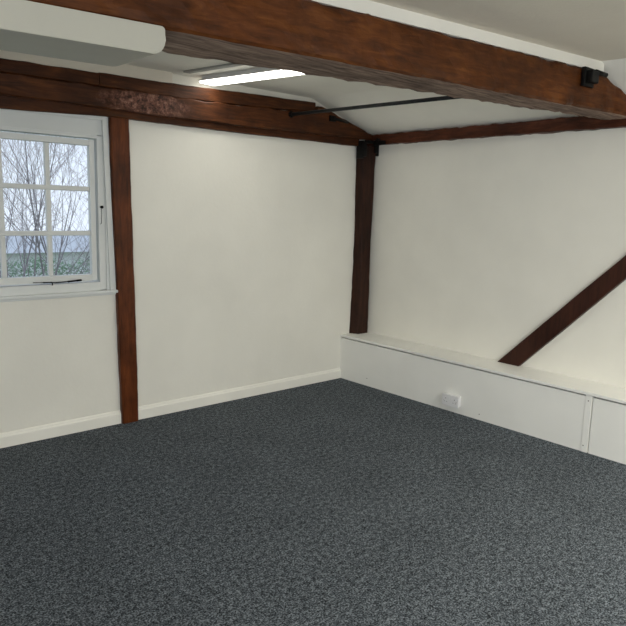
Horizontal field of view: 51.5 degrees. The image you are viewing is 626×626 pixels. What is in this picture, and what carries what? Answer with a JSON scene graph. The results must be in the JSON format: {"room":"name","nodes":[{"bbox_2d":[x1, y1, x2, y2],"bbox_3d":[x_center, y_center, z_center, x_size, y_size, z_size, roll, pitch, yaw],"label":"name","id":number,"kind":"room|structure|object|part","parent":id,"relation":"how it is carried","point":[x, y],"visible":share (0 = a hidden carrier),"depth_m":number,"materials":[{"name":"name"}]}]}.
{"room":"empty office room","nodes":[
{"label":"empty office room","id":0,"kind":"room"},
{"bbox_2d":[0,74,364,432],"bbox_3d":[-2.062,-0.576,4.042,7.087,2.900,0.220,-6,12,-41],"label":"wall","id":1,"kind":"structure","parent":0,"point":[243,244],"depth_m":5.04,"materials":[{"name":"beige paint"}]},
{"bbox_2d":[0,109,117,301],"bbox_3d":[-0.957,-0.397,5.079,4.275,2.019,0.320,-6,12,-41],"label":"window","id":2,"kind":"structure","parent":1,"relation":"in","point":[92,131],"depth_m":4.28,"materials":[{"name":"white paint"}]},
{"bbox_3d":[-1.946,-0.644,4.041,1.206,0.951,0.040,-6,12,-41],"label":"sash","id":3,"kind":"part","parent":2,"relation":"part of","materials":[{"name":"white paint"}]},
{"bbox_3d":[-1.935,-1.190,3.929,1.343,0.105,0.046,-6,12,-41],"label":"head panel","id":4,"kind":"part","parent":2,"relation":"part of","materials":[{"name":"white paint"}]},
{"bbox_3d":[-1.928,-0.087,4.083,1.460,0.034,0.050,-6,12,-41],"label":"sill","id":5,"kind":"part","parent":2,"relation":"part of","materials":[{"name":"white paint"}]},
{"bbox_2d":[0,410,120,447],"bbox_3d":[-3.040,0.939,3.286,4.374,0.096,0.018,-6,12,-41],"label":"baseboard","id":6,"kind":"structure","parent":1,"relation":"attached to","point":[31,434],"depth_m":4.42,"materials":[{"name":"white wood"}]},
{"bbox_2d":[0,50,171,82],"bbox_3d":[-2.807,-1.441,3.040,4.800,0.125,0.035,-6,12,-41],"label":"trim","id":7,"kind":"structure","parent":1,"relation":"attached to","point":[122,70],"depth_m":4.24,"materials":[{"name":"paint"}]},
{"bbox_2d":[0,58,371,145],"bbox_3d":[-2.036,-1.365,3.711,6.825,0.368,0.098,-6,12,-41],"label":"tie beam","id":8,"kind":"structure","parent":1,"relation":"attached to","point":[24,86],"depth_m":4.53,"materials":[{"name":"brown wood"}]},
{"bbox_3d":[-2.103,-1.241,3.701,6.690,0.123,0.050,-6,12,-41],"label":"rail","id":9,"kind":"part","parent":8,"relation":"part of","materials":[{"name":"brown wood"}]},
{"bbox_2d":[329,115,348,123],"bbox_3d":[0.225,-1.672,5.607,0.207,0.053,0.031,-6,12,-40],"label":"iron bracket","id":10,"kind":"object","parent":8,"relation":"attached to","point":[332,118],"visible":1,"depth_m":5.57,"materials":[{"name":"black metal"}]},
{"bbox_3d":[0.169,-1.669,5.568,0.070,0.050,0.018,-6,12,-41],"label":"plate","id":11,"kind":"part","parent":10,"relation":"part of","materials":[{"name":"black metal"}]},
{"bbox_2d":[288,96,460,117],"bbox_3d":[0.516,-1.495,4.649,1.951,0.052,0.052,10,12,41],"label":"rod","id":12,"kind":"object","parent":8,"relation":"attached to","point":[292,114],"visible":0.76,"depth_m":4.71,"materials":[{"name":"black paint"}]},
{"bbox_2d":[183,63,241,73],"bbox_3d":[-0.406,-1.612,4.168,1.229,0.012,0.049,9,12,37],"label":"trim","id":13,"kind":"structure","parent":1,"relation":"attached to","point":[228,65],"depth_m":4.36,"materials":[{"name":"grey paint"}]},
{"bbox_2d":[138,368,340,419],"bbox_3d":[-0.523,0.656,5.489,2.084,0.096,0.018,-6,12,-41],"label":"baseboard","id":14,"kind":"structure","parent":1,"relation":"attached to","point":[171,406],"depth_m":5.36,"materials":[{"name":"white wood"}]},
{"bbox_2d":[0,378,625,625],"bbox_3d":[0.282,1.410,1.618,7.087,0.120,7.400,-6,12,-41],"label":"floor","id":15,"kind":"structure","parent":0,"point":[340,501],"depth_m":3.31,"materials":[{"name":"grey carpet"}]},
{"bbox_2d":[108,117,137,423],"bbox_3d":[-1.333,-0.260,4.576,0.172,2.148,0.045,-6,12,-41],"label":"timber post","id":16,"kind":"object","parent":15,"relation":"on","point":[119,140],"visible":1,"depth_m":4.55,"materials":[{"name":"brown wood"}]},
{"bbox_2d":[340,332,625,464],"bbox_3d":[2.747,0.889,3.594,0.309,0.420,7.200,-6,12,-41],"label":"ledge","id":17,"kind":"object","parent":15,"relation":"on","point":[586,416],"visible":0.96,"depth_m":4.89,"materials":[{"name":"white paint"}]},
{"bbox_2d":[349,146,375,333],"bbox_3d":[0.463,-0.668,6.077,0.177,1.740,0.094,-6,12,-41],"label":"timber post","id":18,"kind":"object","parent":17,"relation":"on","point":[364,185],"visible":1,"depth_m":6.04,"materials":[{"name":"brown wood"}]},
{"bbox_2d":[356,138,385,157],"bbox_3d":[0.544,-1.491,5.878,0.204,0.181,0.225,-6,12,-41],"label":"strap","id":19,"kind":"object","parent":18,"relation":"attached to","point":[361,149],"visible":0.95,"depth_m":5.86,"materials":[{"name":"black metal"}]},
{"bbox_3d":[0.441,-1.481,5.878,0.047,0.155,0.092,-6,12,-41],"label":"plate","id":20,"kind":"part","parent":19,"relation":"part of","materials":[{"name":"black metal"}]},
{"bbox_3d":[0.563,-1.503,5.975,0.047,0.115,0.084,-6,12,-41],"label":"plate","id":21,"kind":"part","parent":19,"relation":"part of","materials":[{"name":"black metal"}]},
{"bbox_2d":[442,393,460,408],"bbox_3d":[1.107,0.698,5.183,0.048,0.092,0.158,-6,12,-41],"label":"double socket","id":22,"kind":"object","parent":17,"relation":"attached to","point":[448,399],"visible":1,"depth_m":5.16,"materials":[{"name":"white plastic"}]},
{"bbox_2d":[498,255,625,365],"bbox_3d":[2.079,-0.356,4.401,0.044,1.745,1.736,-6,12,-41],"label":"diagonal brace","id":23,"kind":"object","parent":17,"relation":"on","point":[612,278],"visible":1,"depth_m":4.69,"materials":[{"name":"brown wood"}]},
{"bbox_3d":[3.455,1.083,2.613,0.034,0.388,4.764,-6,12,-41],"label":"panel","id":24,"kind":"part","parent":17,"relation":"part of","materials":[{"name":"white paint"}]},
{"bbox_2d":[126,0,625,134],"bbox_3d":[0.343,-1.039,1.082,6.887,0.363,7.200,-6,12,-41],"label":"ceiling","id":25,"kind":"structure","parent":0,"point":[593,29],"depth_m":4.06,"materials":[{"name":"paint"}]},
{"bbox_2d":[199,67,303,85],"bbox_3d":[-0.298,-1.627,4.390,1.208,0.046,0.153,8,11,36],"label":"ceiling light","id":26,"kind":"object","parent":25,"relation":"attached to","point":[262,73],"visible":0.64,"depth_m":4.47,"materials":[{"name":"white plastic"}]},
{"bbox_3d":[-0.298,-1.619,4.391,1.208,0.010,0.153,8,11,36],"label":"light frame","id":27,"kind":"part","parent":26,"relation":"part of","materials":[{"name":"white plastic"}]},
{"bbox_2d":[27,0,625,119],"bbox_3d":[-0.833,-1.159,2.320,6.961,0.234,0.557,-4,11,-31],"label":"cross beam","id":28,"kind":"structure","parent":25,"relation":"attached to","point":[307,37],"depth_m":2.94,"materials":[{"name":"brown wood"}]},
{"bbox_2d":[581,66,607,87],"bbox_3d":[1.668,-1.391,3.842,0.207,0.107,0.064,-6,12,-41],"label":"iron bracket","id":29,"kind":"object","parent":28,"relation":"attached to","point":[589,76],"visible":1,"depth_m":3.79,"materials":[{"name":"black metal"}]},
{"bbox_3d":[1.623,-1.390,3.829,0.120,0.107,0.024,-6,12,-41],"label":"plate","id":30,"kind":"part","parent":29,"relation":"part of","materials":[{"name":"black metal"}]},
{"bbox_2d":[313,0,603,71],"bbox_3d":[-1.004,-1.287,2.187,6.544,0.059,0.536,-4,11,-31],"label":"trim","id":31,"kind":"structure","parent":25,"relation":"attached to","point":[383,11],"depth_m":3.23,"materials":[{"name":"beige paint"}]},
{"bbox_2d":[367,128,625,388],"bbox_3d":[2.973,-0.356,3.565,0.200,2.900,7.200,-6,12,-41],"label":"wall","id":32,"kind":"structure","parent":0,"point":[475,244],"depth_m":5.09,"materials":[{"name":"beige paint"}]},
{"bbox_2d":[367,116,625,145],"bbox_3d":[2.896,-1.103,3.357,0.069,0.101,7.200,-6,12,-41],"label":"wall plate","id":33,"kind":"object","parent":32,"relation":"attached to","point":[580,123],"visible":0.95,"depth_m":4.92,"materials":[{"name":"brown wood"}]},
{"bbox_3d":[-2.414,0.225,-1.005,0.200,2.900,7.420,-6,12,-41],"label":"wall","id":34,"kind":"structure","parent":0,"visible":0},
{"bbox_2d":[0,0,165,66],"bbox_3d":[-2.143,-0.893,1.470,3.670,0.101,0.330,-5,11,-34],"label":"air conditioner","id":35,"kind":"object","parent":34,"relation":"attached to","point":[26,27],"visible":1,"depth_m":2.24,"materials":[{"name":"white plastic"}]},
{"bbox_3d":[-12.545,-1.658,35.777,80.000,0.327,60.000,-6,12,-41],"label":"ground","id":36,"kind":"structure","parent":0,"visible":0},
{"bbox_2d":[0,236,89,276],"bbox_3d":[-12.197,-2.763,33.715,30.800,2.850,10.800,-6,12,-41],"label":"building","id":37,"kind":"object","parent":36,"relation":"on","point":[67,251],"visible":0.12,"depth_m":28.40,"materials":[{"name":"grey"}]},
{"bbox_2d":[0,132,92,280],"bbox_3d":[-4.718,-2.519,10.986,7.036,10.105,9.403,0,9,-9],"label":"bare tree","id":38,"kind":"object","parent":36,"relation":"on","point":[24,266],"visible":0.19,"depth_m":10.86,"materials":[{"name":"brown plant"}]},
{"bbox_2d":[0,131,93,280],"bbox_3d":[-4.647,-3.886,13.252,10.361,12.093,10.192,0,9,-10],"label":"bare tree","id":39,"kind":"object","parent":36,"relation":"on","point":[3,154],"visible":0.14,"depth_m":12.27,"materials":[{"name":"brown plant"}]},
{"bbox_2d":[0,256,94,280],"bbox_3d":[-7.068,0.235,15.281,11.086,3.159,0.887,-6,12,-41],"label":"hedge","id":40,"kind":"object","parent":36,"relation":"on","point":[30,271],"visible":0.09,"depth_m":15.54,"materials":[{"name":"green plant"}]}
]}

